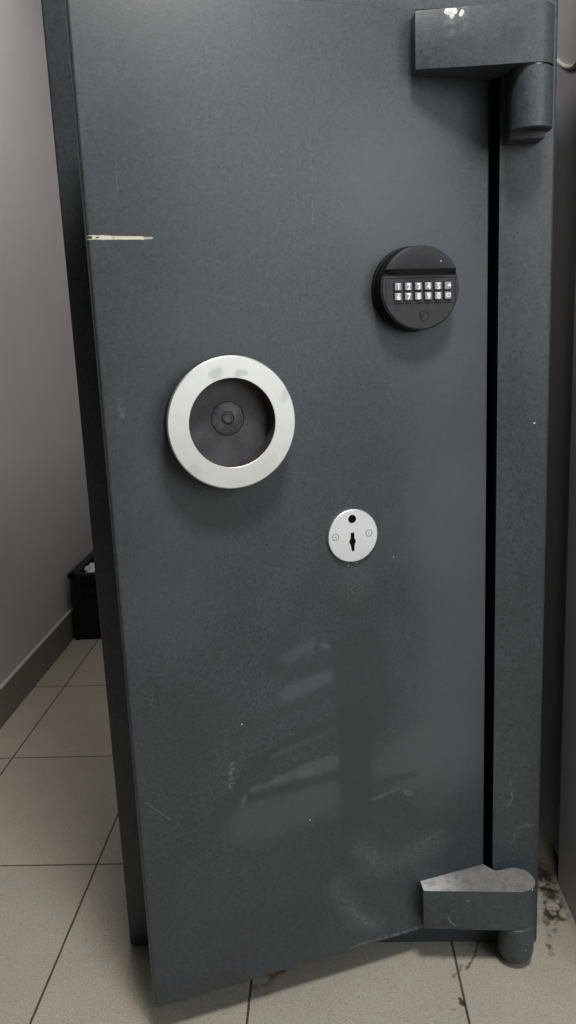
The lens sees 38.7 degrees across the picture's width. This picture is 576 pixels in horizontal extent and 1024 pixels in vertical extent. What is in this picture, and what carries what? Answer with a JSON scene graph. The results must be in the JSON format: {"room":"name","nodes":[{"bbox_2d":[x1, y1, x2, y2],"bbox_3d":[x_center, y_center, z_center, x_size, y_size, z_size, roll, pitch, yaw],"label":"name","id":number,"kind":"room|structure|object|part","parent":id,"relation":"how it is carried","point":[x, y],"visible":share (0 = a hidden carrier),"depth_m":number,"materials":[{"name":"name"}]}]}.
{"room":"safe room","nodes":[
{"label":"safe room","id":0,"kind":"room"},
{"bbox_2d":[0,0,92,684],"bbox_3d":[-0.708,-0.736,1.855,0.150,2.255,1.470,-2,12,3],"label":"wall","id":1,"kind":"structure","parent":0,"point":[45,525],"depth_m":1.98,"materials":[{"name":"white paint"}]},
{"bbox_2d":[0,607,74,728],"bbox_3d":[-0.587,0.341,2.003,0.010,0.078,1.320,-2,12,3],"label":"baseboard","id":2,"kind":"structure","parent":1,"relation":"attached to","point":[15,688],"depth_m":1.90,"materials":[{"name":"tile"}]},
{"bbox_2d":[0,637,575,1023],"bbox_3d":[0.006,0.782,0.183,4.521,0.080,5.420,-2,12,3],"label":"floor","id":3,"kind":"structure","parent":0,"point":[68,956],"depth_m":1.05,"materials":[{"name":"tile"}]},
{"bbox_2d":[67,551,100,639],"bbox_3d":[-0.437,0.223,2.277,0.266,0.183,0.245,-2,12,3],"label":"crate","id":4,"kind":"object","parent":3,"relation":"on","point":[83,587],"visible":0.34,"depth_m":2.17,"materials":[{"name":"black plastic"}]},
{"bbox_2d":[84,563,94,572],"bbox_3d":[-0.530,0.164,2.208,0.042,0.055,0.052,-2,12,3],"label":"crumpled paper","id":5,"kind":"object","parent":4,"relation":"in","point":[90,568],"visible":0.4,"depth_m":2.19,"materials":[{"name":"white paper"}]},
{"bbox_2d":[41,0,557,1007],"bbox_3d":[0.045,-0.081,1.305,0.521,1.138,1.064,-2,12,3],"label":"safe","id":6,"kind":"object","parent":3,"relation":"on","point":[308,244],"visible":1,"depth_m":0.86,"materials":[{"name":"metal"}]},
{"bbox_3d":[-0.053,-0.086,0.789,0.128,0.128,0.005,-7,13,-18],"label":"round handle","id":7,"kind":"part","parent":6,"relation":"part of","materials":[{"name":"metal"}]},
{"bbox_3d":[0.069,0.025,0.879,0.057,0.057,0.004,-7,13,-19],"label":"keyhole plate","id":8,"kind":"part","parent":6,"relation":"part of","materials":[{"name":"silver metal"}]},
{"bbox_3d":[0.230,0.471,1.004,0.138,0.052,0.055,-2,12,3],"label":"hinge arm","id":9,"kind":"part","parent":6,"relation":"part of","materials":[{"name":"metal"}]},
{"bbox_3d":[0.190,-0.460,0.807,0.138,0.052,0.055,-2,12,3],"label":"hinge arm","id":10,"kind":"part","parent":6,"relation":"part of","materials":[{"name":"metal"}]},
{"bbox_2d":[516,62,547,67],"bbox_3d":[0.238,-0.433,0.801,0.033,0.002,0.033,-8,13,-23],"label":"washer","id":11,"kind":"object","parent":6,"relation":"in","point":[518,64],"depth_m":0.79,"materials":[{"name":"grey metal"}]},
{"bbox_2d":[539,0,575,922],"bbox_3d":[0.437,-0.722,1.554,0.166,2.255,1.680,-2,12,3],"label":"wall","id":12,"kind":"structure","parent":0,"point":[557,812],"depth_m":1.09,"materials":[{"name":"white paint"}]},
{"bbox_2d":[557,58,575,69],"bbox_3d":[0.350,-0.688,1.141,0.005,0.227,0.470,-2,12,3],"label":"cable","id":13,"kind":"object","parent":12,"relation":"attached to","point":[560,63],"visible":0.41,"depth_m":1.03,"materials":[{"name":"white plastic"}]}
]}

